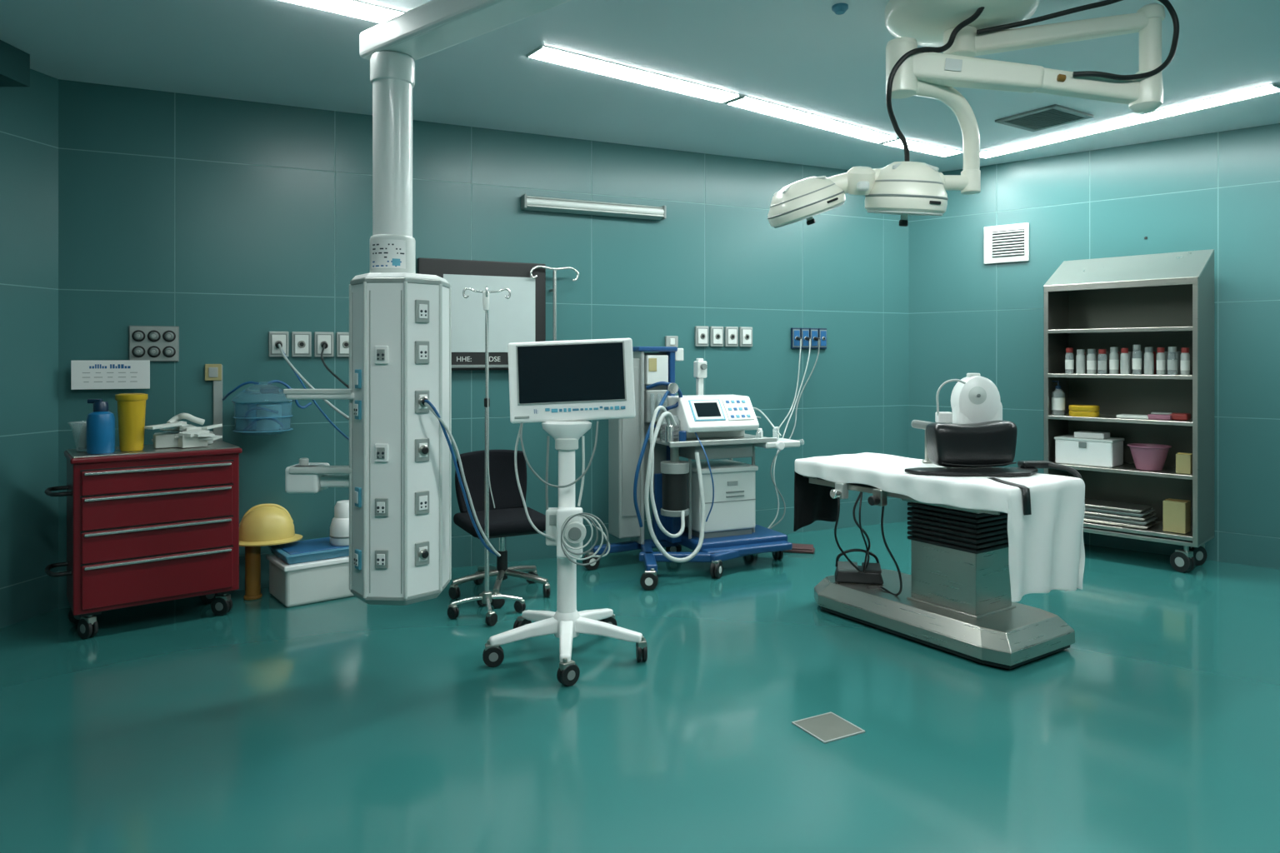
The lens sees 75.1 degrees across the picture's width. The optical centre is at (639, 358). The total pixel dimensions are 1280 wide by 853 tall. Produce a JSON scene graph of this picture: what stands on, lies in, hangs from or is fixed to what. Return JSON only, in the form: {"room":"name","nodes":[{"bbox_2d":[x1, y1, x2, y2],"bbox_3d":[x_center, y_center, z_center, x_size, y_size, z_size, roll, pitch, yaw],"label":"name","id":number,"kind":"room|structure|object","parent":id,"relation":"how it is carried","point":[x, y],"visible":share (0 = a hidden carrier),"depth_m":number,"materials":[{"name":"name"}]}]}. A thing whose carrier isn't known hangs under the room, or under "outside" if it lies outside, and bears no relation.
{"room":"operating room","nodes":[
{"label":"operating room","id":0,"kind":"room"},
{"bbox_2d":[0,68,58,629],"bbox_3d":[-3.995,-0.080,1.271,0.122,3.000,7.038,0,0,11],"label":"wall","id":1,"kind":"structure","parent":0,"point":[28,115],"depth_m":4.53,"materials":[{"name":"teal tile"}]},
{"bbox_2d":[0,40,29,86],"bbox_3d":[-3.460,-1.494,2.915,0.580,0.169,2.830,0,0,0],"label":"trim","id":2,"kind":"structure","parent":1,"relation":"attached to","point":[14,62],"depth_m":4.24,"materials":[{"name":"paint"}]},
{"bbox_2d":[58,79,908,609],"bbox_3d":[-0.502,-0.080,6.044,6.181,3.000,0.123,0,0,-24],"label":"wall","id":3,"kind":"structure","parent":0,"point":[228,223],"depth_m":5.64,"materials":[{"name":"teal tile"}]},
{"bbox_2d":[70,360,149,389],"bbox_3d":[-3.043,0.095,4.801,0.385,0.165,0.054,0,0,-24],"label":"card","id":4,"kind":"object","parent":3,"relation":"attached to","point":[85,375],"visible":1,"depth_m":4.78,"materials":[{"name":"white paper"}]},
{"bbox_2d":[129,325,179,361],"bbox_3d":[-2.852,-0.085,4.890,0.255,0.210,0.048,0,0,-24],"label":"panel","id":5,"kind":"object","parent":3,"relation":"attached to","point":[152,343],"visible":1,"depth_m":4.89,"materials":[{"name":"grey plastic"}]},
{"bbox_2d":[205,364,221,380],"bbox_3d":[-2.572,0.085,5.023,0.090,0.100,0.035,0,0,-24],"label":"junction box","id":6,"kind":"object","parent":3,"relation":"attached to","point":[212,372],"visible":1,"depth_m":5.01,"materials":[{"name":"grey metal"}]},
{"bbox_2d":[213,365,311,440],"bbox_3d":[-2.250,0.280,4.978,0.550,0.480,0.382,0,0,-24],"label":"suction canister","id":7,"kind":"object","parent":3,"relation":"attached to","point":[262,408],"visible":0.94,"depth_m":4.86,"materials":[{"name":"blue plastic"}]},
{"bbox_2d":[234,402,291,435],"bbox_3d":[-2.243,0.355,4.960,0.316,0.190,0.316,0,0,-24],"label":"jar","id":8,"kind":"object","parent":7,"relation":"on","point":[250,418],"depth_m":4.83,"materials":[{"name":"blue plastic"}]},
{"bbox_2d":[269,331,349,357],"bbox_3d":[-2.069,-0.086,5.218,0.457,0.156,0.093,0,0,-24],"label":"wall sockets","id":9,"kind":"object","parent":3,"relation":"attached to","point":[301,341],"visible":0.91,"depth_m":5.17,"materials":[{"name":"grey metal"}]},
{"bbox_2d":[278,344,349,419],"bbox_3d":[-1.740,0.117,4.394,0.067,0.419,1.736,0,0,-35],"label":"supply hose","id":10,"kind":"object","parent":9,"relation":"attached to","point":[294,369],"visible":0.78,"depth_m":4.40,"materials":[{"name":"grey rubber"}]},
{"bbox_2d":[282,350,349,440],"bbox_3d":[-1.724,0.180,4.426,0.022,0.530,1.704,0,0,-36],"label":"supply hose","id":11,"kind":"object","parent":9,"relation":"attached to","point":[296,374],"visible":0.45,"depth_m":4.30,"materials":[{"name":"rubber"}]},
{"bbox_2d":[320,344,349,388],"bbox_3d":[-1.621,0.058,4.467,0.084,0.297,1.680,0,0,-28],"label":"power cable","id":12,"kind":"object","parent":9,"relation":"attached to","point":[324,345],"visible":0.72,"depth_m":4.50,"materials":[{"name":"black rubber"}]},
{"bbox_2d":[416,257,545,370],"bbox_3d":[-1.068,-0.290,5.680,0.876,0.745,0.074,0,0,-24],"label":"whiteboard","id":13,"kind":"object","parent":3,"relation":"attached to","point":[521,317],"visible":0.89,"depth_m":5.68,"materials":[{"name":"white plastic"}]},
{"bbox_2d":[520,194,665,220],"bbox_3d":[-0.319,-1.086,6.006,1.090,0.101,0.095,0,0,-24],"label":"lamp","id":14,"kind":"object","parent":3,"relation":"attached to","point":[527,202],"visible":1,"depth_m":5.96,"materials":[{"name":"metal"}]},
{"bbox_2d":[665,335,678,347],"bbox_3d":[0.239,-0.125,6.293,0.100,0.085,0.030,0,0,-24],"label":"switch box","id":15,"kind":"object","parent":3,"relation":"attached to","point":[670,341],"visible":0.89,"depth_m":6.28,"materials":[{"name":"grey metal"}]},
{"bbox_2d":[695,325,752,346],"bbox_3d":[0.644,-0.168,6.471,0.504,0.153,0.039,0,0,-24],"label":"wall sockets","id":16,"kind":"object","parent":3,"relation":"attached to","point":[701,332],"visible":1,"depth_m":6.45,"materials":[{"name":"white plastic"}]},
{"bbox_2d":[790,327,826,349],"bbox_3d":[1.342,-0.160,6.757,0.340,0.167,0.092,0,0,-24],"label":"outlets","id":17,"kind":"object","parent":3,"relation":"attached to","point":[797,333],"visible":0.97,"depth_m":6.71,"materials":[{"name":"blue plastic"}]},
{"bbox_2d":[767,339,810,528],"bbox_3d":[1.134,0.549,6.354,0.075,1.410,0.889,0,0,29],"label":"gas hose","id":18,"kind":"object","parent":17,"relation":"attached to","point":[772,523],"visible":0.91,"depth_m":6.31,"materials":[{"name":"rubber"}]},
{"bbox_2d":[779,339,801,428],"bbox_3d":[1.080,0.225,6.319,0.074,0.762,0.859,0,0,26],"label":"gas hose","id":19,"kind":"object","parent":17,"relation":"attached to","point":[801,339],"visible":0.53,"depth_m":6.65,"materials":[{"name":"white rubber"}]},
{"bbox_2d":[769,339,819,529],"bbox_3d":[1.175,0.549,6.372,0.113,1.410,0.960,0,0,30],"label":"gas hose","id":20,"kind":"object","parent":17,"relation":"attached to","point":[782,518],"visible":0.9,"depth_m":6.24,"materials":[{"name":"grey plastic"}]},
{"bbox_2d":[529,265,579,340],"bbox_3d":[-0.613,-0.263,5.869,0.364,0.766,0.103,0,0,-24],"label":"pole","id":21,"kind":"object","parent":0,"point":[553,290],"visible":0.87,"depth_m":5.82,"materials":[{"name":"silver metal"}]},
{"bbox_2d":[0,521,1279,852],"bbox_3d":[0.330,1.470,2.532,10.156,0.100,9.744,0,0,0],"label":"floor","id":22,"kind":"structure","parent":0,"point":[345,725],"depth_m":3.24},
{"bbox_2d":[44,440,241,639],"bbox_3d":[-2.673,0.954,4.495,0.878,0.932,0.474,0,0,-38],"label":"trolley","id":23,"kind":"object","parent":22,"relation":"on","point":[150,525],"visible":1,"depth_m":4.33,"materials":[{"name":"metal"}]},
{"bbox_2d":[67,420,86,451],"bbox_3d":[-2.909,0.411,4.395,0.180,0.150,0.180,0,0,0],"label":"cup","id":24,"kind":"object","parent":23,"relation":"on","point":[78,429],"visible":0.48,"depth_m":4.33,"materials":[{"name":"plastic"}]},
{"bbox_2d":[86,399,114,454],"bbox_3d":[-2.775,0.348,4.286,0.127,0.276,0.124,0,0,0],"label":"spray bottle","id":25,"kind":"object","parent":23,"relation":"on","point":[100,422],"visible":1,"depth_m":4.24,"materials":[{"name":"blue plastic"}]},
{"bbox_2d":[115,393,148,451],"bbox_3d":[-2.681,0.337,4.396,0.148,0.300,0.148,0,0,0],"label":"sharps container","id":26,"kind":"object","parent":23,"relation":"on","point":[131,407],"visible":1,"depth_m":4.35,"materials":[{"name":"plastic"}]},
{"bbox_2d":[66,440,239,458],"bbox_3d":[-2.640,0.493,4.529,0.760,0.010,0.440,0,0,-38],"label":"countertop","id":27,"kind":"structure","parent":23,"relation":"on","point":[147,449],"depth_m":4.42,"materials":[{"name":"metal"}]},
{"bbox_2d":[144,413,222,448],"bbox_3d":[-2.509,0.394,4.605,0.364,0.182,0.404,0,0,-24],"label":"packets","id":28,"kind":"object","parent":23,"relation":"on","point":[184,435],"visible":1,"depth_m":4.54,"materials":[{"name":"white plastic"}]},
{"bbox_2d":[243,546,262,600],"bbox_3d":[-2.290,1.254,4.930,0.100,0.333,0.100,0,0,-30],"label":"wooden post","id":29,"kind":"object","parent":22,"relation":"on","point":[252,554],"visible":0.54,"depth_m":4.90,"materials":[{"name":"brown wood"}]},
{"bbox_2d":[239,503,302,546],"bbox_3d":[-2.225,0.977,4.965,0.401,0.220,0.316,0,0,-20],"label":"hard hat","id":30,"kind":"object","parent":29,"relation":"on","point":[269,524],"visible":0.98,"depth_m":4.88,"materials":[{"name":"yellow plastic"}]},
{"bbox_2d":[265,553,354,607],"bbox_3d":[-1.937,1.300,5.014,0.494,0.240,0.404,0,0,-38],"label":"storage bin","id":31,"kind":"object","parent":22,"relation":"on","point":[303,583],"visible":0.6,"depth_m":4.83,"materials":[{"name":"white plastic"}]},
{"bbox_2d":[268,537,349,564],"bbox_3d":[-1.937,1.149,5.014,0.474,0.060,0.384,0,0,-38],"label":"tray","id":32,"kind":"object","parent":31,"relation":"on","point":[312,550],"visible":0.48,"depth_m":4.89,"materials":[{"name":"plastic"}]},
{"bbox_2d":[329,500,349,545],"bbox_3d":[-1.780,0.990,5.040,0.188,0.255,0.188,0,0,-30],"label":"humidifier","id":33,"kind":"object","parent":32,"relation":"on","point":[339,527],"visible":0.59,"depth_m":4.97,"materials":[{"name":"plastic"}]},
{"bbox_2d":[447,286,525,626],"bbox_3d":[-0.845,0.515,4.600,0.312,1.809,0.312,0,0,31],"label":"stand","id":34,"kind":"object","parent":22,"relation":"on","point":[484,598],"visible":1,"depth_m":4.59,"materials":[{"name":"silver metal"}]},
{"bbox_2d":[448,450,550,609],"bbox_3d":[-0.853,0.997,5.029,0.592,0.843,0.602,0,0,-27],"label":"office chair","id":35,"kind":"object","parent":22,"relation":"on","point":[508,517],"visible":0.88,"depth_m":5.11,"materials":[{"name":"black fabric"}]},
{"bbox_2d":[453,507,545,537],"bbox_3d":[-0.821,0.980,5.002,0.500,0.075,0.460,0,0,-27],"label":"seat cushion","id":36,"kind":"object","parent":35,"relation":"on","point":[503,522],"depth_m":4.87,"materials":[{"name":"black fabric"}]},
{"bbox_2d":[482,338,647,686],"bbox_3d":[-0.347,0.661,3.951,0.762,1.518,0.749,0,0,0],"label":"monitor stand","id":37,"kind":"object","parent":22,"relation":"on","point":[561,386],"visible":1,"depth_m":3.95,"materials":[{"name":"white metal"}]},
{"bbox_2d":[582,346,804,590],"bbox_3d":[0.393,0.670,5.721,1.468,1.500,0.780,0,0,-32],"label":"machine","id":38,"kind":"object","parent":22,"relation":"on","point":[707,508],"visible":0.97,"depth_m":5.65,"materials":[{"name":"grey metal"}]},
{"bbox_2d":[662,473,687,510],"bbox_3d":[0.232,0.880,5.542,0.170,0.240,0.170,0,0,-24],"label":"canister","id":39,"kind":"object","parent":38,"relation":"on","point":[674,485],"depth_m":5.47,"materials":[{"name":"black plastic"}]},
{"bbox_2d":[648,434,764,445],"bbox_3d":[0.467,0.564,5.800,0.800,0.023,0.480,0,0,-24],"label":"shelf","id":40,"kind":"object","parent":38,"relation":"attached to","point":[717,439],"depth_m":5.63,"materials":[{"name":"grey metal"}]},
{"bbox_2d":[753,407,781,436],"bbox_3d":[0.880,0.451,6.186,0.181,0.188,0.786,0,0,-2],"label":"gas hose","id":41,"kind":"object","parent":38,"relation":"attached to","point":[760,411],"visible":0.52,"depth_m":5.91,"materials":[{"name":"white plastic"}]},
{"bbox_2d":[795,439,804,444],"bbox_3d":[1.115,0.595,5.869,0.081,0.040,0.040,-8,3,-24],"label":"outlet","id":42,"kind":"object","parent":38,"relation":"attached to","point":[802,442],"depth_m":5.86,"materials":[{"name":"white plastic"}]},
{"bbox_2d":[783,543,814,554],"bbox_3d":[1.067,1.396,6.147,0.432,0.048,0.120,0,0,15],"label":"foot pedal","id":43,"kind":"object","parent":22,"relation":"on","point":[797,548],"visible":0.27,"depth_m":6.08,"materials":[{"name":"red rubber"}]},
{"bbox_2d":[791,712,864,743],"bbox_3d":[0.722,1.417,3.200,0.199,0.006,0.194,0,0,-28],"label":"drain cover","id":44,"kind":"object","parent":22,"relation":"on","point":[827,727],"visible":1,"depth_m":3.19,"materials":[{"name":"metal"}]},
{"bbox_2d":[793,470,1074,669],"bbox_3d":[1.481,1.006,4.436,0.695,0.828,1.354,0,0,-34],"label":"table","id":45,"kind":"object","parent":22,"relation":"on","point":[956,599],"visible":0.78,"depth_m":4.15,"materials":[{"name":"grey metal"}]},
{"bbox_2d":[793,470,837,531],"bbox_3d":[1.049,0.812,4.938,0.391,0.384,0.038,0,0,-34],"label":"drape","id":46,"kind":"object","parent":45,"relation":"hanging from","point":[812,502],"depth_m":4.90,"materials":[{"name":"fabric"}]},
{"bbox_2d":[834,549,883,584],"bbox_3d":[1.235,1.168,4.707,0.262,0.172,0.163,0,0,12],"label":"control unit","id":47,"kind":"object","parent":45,"relation":"on","point":[845,572],"visible":0.95,"depth_m":4.65,"materials":[{"name":"black plastic"}]},
{"bbox_2d":[794,452,1084,602],"bbox_3d":[1.532,0.847,4.408,0.647,0.540,1.373,0,0,-34],"label":"sheet","id":48,"kind":"object","parent":45,"relation":"on","point":[1046,512],"visible":0.84,"depth_m":3.94,"materials":[{"name":"fabric"}]},
{"bbox_2d":[910,420,932,463],"bbox_3d":[1.603,0.459,4.602,0.204,0.236,0.075,0,0,0],"label":"handle","id":49,"kind":"object","parent":48,"relation":"on","point":[915,423],"visible":0.39,"depth_m":4.59,"materials":[{"name":"metal"}]},
{"bbox_2d":[905,460,1082,479],"bbox_3d":[1.767,0.590,4.182,0.857,0.127,0.250,0,0,0],"label":"board","id":50,"kind":"object","parent":48,"relation":"on","point":[1026,467],"visible":0.86,"depth_m":4.16,"materials":[{"name":"plastic"}]},
{"bbox_2d":[925,420,1017,467],"bbox_3d":[1.692,0.436,4.258,0.432,0.233,0.185,0,0,-4],"label":"cushion","id":51,"kind":"object","parent":50,"relation":"on","point":[992,443],"visible":1,"depth_m":4.18,"materials":[{"name":"black leather"}]},
{"bbox_2d":[935,373,1002,424],"bbox_3d":[1.753,0.329,4.472,0.360,0.497,0.180,0,0,0],"label":"ventilator","id":52,"kind":"object","parent":51,"relation":"on","point":[975,398],"visible":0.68,"depth_m":4.41,"materials":[{"name":"white plastic"}]},
{"bbox_2d":[1043,249,1214,572],"bbox_3d":[3.448,0.337,5.919,0.448,2.166,0.981,0,0,-44],"label":"tall cabinet","id":53,"kind":"object","parent":22,"relation":"on","point":[1159,300],"visible":0.65,"depth_m":5.94,"materials":[{"name":"grey metal"}]},
{"bbox_2d":[1051,380,1064,415],"bbox_3d":[3.069,0.290,6.115,0.090,0.255,0.090,0,0,-44],"label":"dispenser bottle","id":54,"kind":"object","parent":53,"relation":"on","point":[1057,395],"visible":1,"depth_m":6.08,"materials":[{"name":"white plastic"}]},
{"bbox_2d":[1069,405,1099,417],"bbox_3d":[3.202,0.380,6.007,0.196,0.077,0.196,0,0,-44],"label":"rolls","id":55,"kind":"object","parent":53,"relation":"on","point":[1084,411],"visible":1,"depth_m":5.93,"materials":[{"name":"yellow fabric"}]},
{"bbox_2d":[1054,430,1124,468],"bbox_3d":[3.257,0.651,6.046,0.275,0.233,0.390,0,0,-44],"label":"instrument case","id":56,"kind":"object","parent":53,"relation":"on","point":[1083,447],"visible":1,"depth_m":5.95,"materials":[{"name":"plastic"}]},
{"bbox_2d":[1050,413,1192,422],"bbox_3d":[3.451,0.427,5.914,0.430,0.014,0.920,0,0,-44],"label":"shelf","id":57,"kind":"object","parent":53,"relation":"attached to","point":[1108,417],"depth_m":5.87,"materials":[{"name":"metal"}]},
{"bbox_2d":[1084,498,1159,529],"bbox_3d":[3.342,1.103,5.948,0.267,0.126,0.576,0,0,-44],"label":"trays","id":58,"kind":"object","parent":53,"relation":"on","point":[1128,515],"visible":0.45,"depth_m":5.82,"materials":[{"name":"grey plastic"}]},
{"bbox_2d":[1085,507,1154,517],"bbox_3d":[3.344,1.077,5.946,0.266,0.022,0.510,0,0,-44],"label":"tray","id":59,"kind":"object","parent":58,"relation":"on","point":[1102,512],"depth_m":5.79,"materials":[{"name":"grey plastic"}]},
{"bbox_2d":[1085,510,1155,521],"bbox_3d":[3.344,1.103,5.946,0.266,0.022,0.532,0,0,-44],"label":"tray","id":60,"kind":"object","parent":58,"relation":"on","point":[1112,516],"depth_m":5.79,"materials":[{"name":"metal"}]},
{"bbox_2d":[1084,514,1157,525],"bbox_3d":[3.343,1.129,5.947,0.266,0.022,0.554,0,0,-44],"label":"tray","id":61,"kind":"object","parent":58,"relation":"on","point":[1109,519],"depth_m":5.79,"materials":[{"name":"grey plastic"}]},
{"bbox_2d":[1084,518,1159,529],"bbox_3d":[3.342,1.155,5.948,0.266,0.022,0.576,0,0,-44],"label":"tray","id":62,"kind":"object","parent":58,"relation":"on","point":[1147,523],"depth_m":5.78,"materials":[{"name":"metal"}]},
{"bbox_2d":[1053,461,1192,475],"bbox_3d":[3.451,0.777,5.914,0.430,0.014,0.920,0,0,-44],"label":"shelf","id":63,"kind":"object","parent":53,"relation":"attached to","point":[1127,467],"depth_m":5.80,"materials":[{"name":"metal"}]},
{"bbox_2d":[1055,373,1192,375],"bbox_3d":[3.451,0.122,5.914,0.430,0.014,0.920,0,0,-44],"label":"shelf","id":64,"kind":"object","parent":53,"relation":"attached to","point":[1057,374],"depth_m":5.85,"materials":[{"name":"metal"}]},
{"bbox_2d":[1086,354,1096,374],"bbox_3d":[3.229,0.037,5.959,0.059,0.152,0.059,0,0,-44],"label":"bottle","id":65,"kind":"object","parent":64,"relation":"on","point":[1091,358],"depth_m":5.94,"materials":[{"name":"white plastic"}]},
{"bbox_2d":[1098,354,1106,374],"bbox_3d":[3.276,0.038,5.903,0.056,0.150,0.056,0,0,-44],"label":"bottle","id":66,"kind":"object","parent":64,"relation":"on","point":[1102,357],"depth_m":5.88,"materials":[{"name":"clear plastic"}]},
{"bbox_2d":[1120,353,1129,374],"bbox_3d":[3.370,0.035,5.794,0.052,0.156,0.052,0,0,-44],"label":"bottle","id":67,"kind":"object","parent":64,"relation":"on","point":[1124,357],"depth_m":5.77,"materials":[{"name":"white plastic"}]},
{"bbox_2d":[1156,352,1164,374],"bbox_3d":[3.532,0.034,5.650,0.051,0.158,0.051,0,0,-44],"label":"bottle","id":68,"kind":"object","parent":64,"relation":"on","point":[1160,356],"depth_m":5.63,"materials":[{"name":"white plastic"}]},
{"bbox_2d":[1065,345,1189,374],"bbox_3d":[3.403,0.009,5.827,0.153,0.207,0.775,0,0,-44],"label":"bottles","id":69,"kind":"object","parent":53,"relation":"on","point":[1172,362],"visible":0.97,"depth_m":5.77,"materials":[{"name":"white plastic"}]},
{"bbox_2d":[1065,352,1074,374],"bbox_3d":[3.120,0.033,6.054,0.055,0.160,0.055,0,0,-44],"label":"bottle","id":70,"kind":"object","parent":69,"relation":"on","point":[1069,357],"depth_m":6.03,"materials":[{"name":"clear plastic"}]},
{"bbox_2d":[1075,354,1084,374],"bbox_3d":[3.178,0.038,6.009,0.059,0.150,0.059,0,0,-44],"label":"bottle","id":71,"kind":"object","parent":69,"relation":"on","point":[1080,358],"depth_m":5.99,"materials":[{"name":"white plastic"}]},
{"bbox_2d":[1105,351,1108,374],"bbox_3d":[3.328,0.034,5.976,0.052,0.159,0.052,0,0,-44],"label":"bottle","id":72,"kind":"object","parent":69,"relation":"on","point":[1107,354],"depth_m":5.95,"materials":[{"name":"grey plastic"}]},
{"bbox_2d":[1109,352,1119,374],"bbox_3d":[3.333,0.032,5.859,0.057,0.162,0.057,0,0,-44],"label":"bottle","id":73,"kind":"object","parent":69,"relation":"on","point":[1113,357],"depth_m":5.84,"materials":[{"name":"white plastic"}]},
{"bbox_2d":[1128,351,1131,374],"bbox_3d":[3.433,0.034,5.868,0.052,0.159,0.052,0,0,-44],"label":"bottle","id":74,"kind":"object","parent":69,"relation":"on","point":[1129,352],"depth_m":5.84,"materials":[{"name":"white plastic"}]},
{"bbox_2d":[1132,350,1141,374],"bbox_3d":[3.430,0.025,5.752,0.055,0.176,0.055,0,0,-44],"label":"bottle","id":75,"kind":"object","parent":69,"relation":"on","point":[1137,354],"depth_m":5.73,"materials":[{"name":"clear plastic"}]},
{"bbox_2d":[1141,351,1143,374],"bbox_3d":[3.485,0.034,5.814,0.052,0.159,0.052,0,0,-44],"label":"bottle","id":76,"kind":"object","parent":69,"relation":"on","point":[1142,352],"depth_m":5.79,"materials":[{"name":"grey plastic"}]},
{"bbox_2d":[1144,352,1154,374],"bbox_3d":[3.484,0.033,5.704,0.058,0.160,0.058,0,0,-44],"label":"bottle","id":77,"kind":"object","parent":69,"relation":"on","point":[1148,357],"depth_m":5.68,"materials":[{"name":"white plastic"}]},
{"bbox_2d":[1153,351,1155,374],"bbox_3d":[3.537,0.034,5.761,0.052,0.159,0.052,0,0,-44],"label":"bottle","id":78,"kind":"object","parent":69,"relation":"on","point":[1154,352],"depth_m":5.74,"materials":[{"name":"plastic"}]},
{"bbox_2d":[1164,351,1168,374],"bbox_3d":[3.589,0.034,5.707,0.052,0.159,0.052,0,0,-44],"label":"bottle","id":79,"kind":"object","parent":69,"relation":"on","point":[1166,352],"depth_m":5.68,"materials":[{"name":"white plastic"}]},
{"bbox_2d":[1167,352,1177,374],"bbox_3d":[3.570,0.032,5.586,0.057,0.161,0.057,0,0,-44],"label":"bottle","id":80,"kind":"object","parent":69,"relation":"on","point":[1172,357],"depth_m":5.56,"materials":[{"name":"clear plastic"}]},
{"bbox_2d":[1176,351,1181,374],"bbox_3d":[3.641,0.034,5.653,0.052,0.159,0.052,0,0,-44],"label":"bottle","id":81,"kind":"object","parent":69,"relation":"on","point":[1178,352],"depth_m":5.63,"materials":[{"name":"grey plastic"}]},
{"bbox_2d":[1180,353,1189,374],"bbox_3d":[3.624,0.035,5.539,0.053,0.155,0.053,0,0,-44],"label":"bottle","id":82,"kind":"object","parent":69,"relation":"on","point":[1185,357],"depth_m":5.52,"materials":[{"name":"white plastic"}]},
{"bbox_2d":[1080,330,1175,333],"bbox_3d":[3.451,-0.198,5.914,0.430,0.014,0.920,0,0,-44],"label":"shelf","id":83,"kind":"object","parent":53,"relation":"attached to","point":[1081,332],"depth_m":5.91,"materials":[{"name":"metal"}]},
{"bbox_2d":[1043,249,1214,287],"bbox_3d":[3.444,-0.632,5.907,0.970,0.014,0.463,0,28,46],"label":"hood","id":84,"kind":"object","parent":53,"relation":"attached to","point":[1181,267],"depth_m":5.82,"materials":[{"name":"metal"}]},
{"bbox_2d":[1083,521,1192,537],"bbox_3d":[3.451,1.177,5.914,0.430,0.014,0.920,0,0,-44],"label":"shelf","id":85,"kind":"object","parent":53,"relation":"attached to","point":[1157,531],"depth_m":5.72,"materials":[{"name":"metal"}]},
{"bbox_2d":[1127,443,1171,470],"bbox_3d":[3.515,0.684,5.754,0.260,0.166,0.260,0,0,-44],"label":"basin","id":86,"kind":"object","parent":53,"relation":"in","point":[1147,457],"visible":1,"depth_m":5.68,"materials":[{"name":"plastic"}]},
{"bbox_2d":[1116,411,1190,420],"bbox_3d":[3.518,0.394,5.715,0.131,0.048,0.420,0,0,-44],"label":"packs","id":87,"kind":"object","parent":53,"relation":"on","point":[1154,415],"visible":1,"depth_m":5.64,"materials":[{"name":"paper"}]},
{"bbox_2d":[1163,498,1190,534],"bbox_3d":[3.619,1.062,5.618,0.140,0.208,0.130,0,0,-44],"label":"carton","id":88,"kind":"object","parent":53,"relation":"on","point":[1177,512],"visible":1,"depth_m":5.57,"materials":[{"name":"yellow cardboard"}]},
{"bbox_2d":[1175,452,1192,474],"bbox_3d":[3.647,0.702,5.575,0.100,0.132,0.085,0,0,-44],"label":"carton","id":89,"kind":"object","parent":53,"relation":"on","point":[1183,461],"visible":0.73,"depth_m":5.54,"materials":[{"name":"yellow cardboard"}]},
{"bbox_2d":[0,0,1279,172],"bbox_3d":[0.330,-1.630,2.532,10.156,0.100,9.744,0,0,0],"label":"ceiling","id":90,"kind":"structure","parent":0,"point":[801,55],"depth_m":4.48,"materials":[{"name":"paint"}]},
{"bbox_2d":[281,0,404,23],"bbox_3d":[-1.335,-1.574,3.724,0.692,0.013,0.168,0,0,-35],"label":"strip light","id":91,"kind":"object","parent":90,"relation":"in","point":[355,8],"depth_m":3.74,"materials":[{"name":"white plastic"}]},
{"bbox_2d":[283,0,571,605],"bbox_3d":[-0.443,-0.277,2.996,2.155,2.603,1.704,0,0,0],"label":"pendant","id":92,"kind":"object","parent":90,"relation":"hanging from","point":[397,477],"depth_m":3.47,"materials":[{"name":"white metal"}]},
{"bbox_2d":[525,45,740,103],"bbox_3d":[0.004,-1.574,4.665,1.355,0.013,0.168,0,0,-36],"label":"strip light","id":93,"kind":"object","parent":90,"relation":"in","point":[542,52],"depth_m":4.59,"materials":[{"name":"white plastic"}]},
{"bbox_2d":[725,95,897,143],"bbox_3d":[1.183,-1.574,5.548,1.539,0.013,0.168,0,0,-38],"label":"strip light","id":94,"kind":"object","parent":90,"relation":"in","point":[744,102],"depth_m":5.48,"materials":[{"name":"white plastic"}]},
{"bbox_2d":[831,2,848,14],"bbox_3d":[0.898,-1.565,3.740,0.072,0.030,0.072,0,0,0],"label":"smoke detector","id":95,"kind":"object","parent":90,"relation":"attached to","point":[838,8],"visible":1,"depth_m":3.72,"materials":[{"name":"blue plastic"}]},
{"bbox_2d":[881,137,962,157],"bbox_3d":[2.115,-1.574,6.233,0.727,0.013,0.168,0,0,-33],"label":"strip light","id":96,"kind":"object","parent":90,"relation":"in","point":[912,145],"depth_m":6.21,"materials":[{"name":"white plastic"}]},
{"bbox_2d":[767,0,1179,228],"bbox_3d":[1.429,-1.083,3.700,1.698,0.991,0.640,0,0,0],"label":"ceiling lamp","id":97,"kind":"object","parent":90,"relation":"hanging from","point":[964,30],"visible":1,"depth_m":3.58,"materials":[{"name":"beige metal"}]},
{"bbox_2d":[939,172,944,186],"bbox_3d":[1.310,-0.795,3.765,0.100,0.090,0.090,0,0,-6],"label":"light","id":98,"kind":"object","parent":97,"relation":"attached to","point":[942,177],"depth_m":3.73,"materials":[{"name":"beige plastic"}]},
{"bbox_2d":[995,104,1093,131],"bbox_3d":[2.650,-1.572,5.470,0.440,0.015,0.420,0,0,-33],"label":"ceiling vent grille","id":99,"kind":"object","parent":90,"relation":"in","point":[1054,115],"depth_m":5.45,"materials":[{"name":"grey metal"}]},
{"bbox_2d":[980,83,1279,158],"bbox_3d":[3.175,-1.574,5.665,0.168,0.013,1.983,0,0,-33],"label":"strip light","id":100,"kind":"object","parent":90,"relation":"in","point":[1270,88],"depth_m":5.46,"materials":[{"name":"white plastic"}]},
{"bbox_2d":[908,123,1279,569],"bbox_3d":[3.848,-0.080,6.060,3.853,3.000,0.123,0,0,40],"label":"wall","id":101,"kind":"structure","parent":0,"point":[1219,192],"depth_m":6.20,"materials":[{"name":"teal tile"}]},
{"bbox_2d":[984,222,1029,264],"bbox_3d":[2.949,-0.923,6.716,0.345,0.305,0.038,0,0,40],"label":"air vent","id":102,"kind":"object","parent":101,"relation":"in","point":[1002,243],"visible":1,"depth_m":6.70,"materials":[{"name":"white plastic"}]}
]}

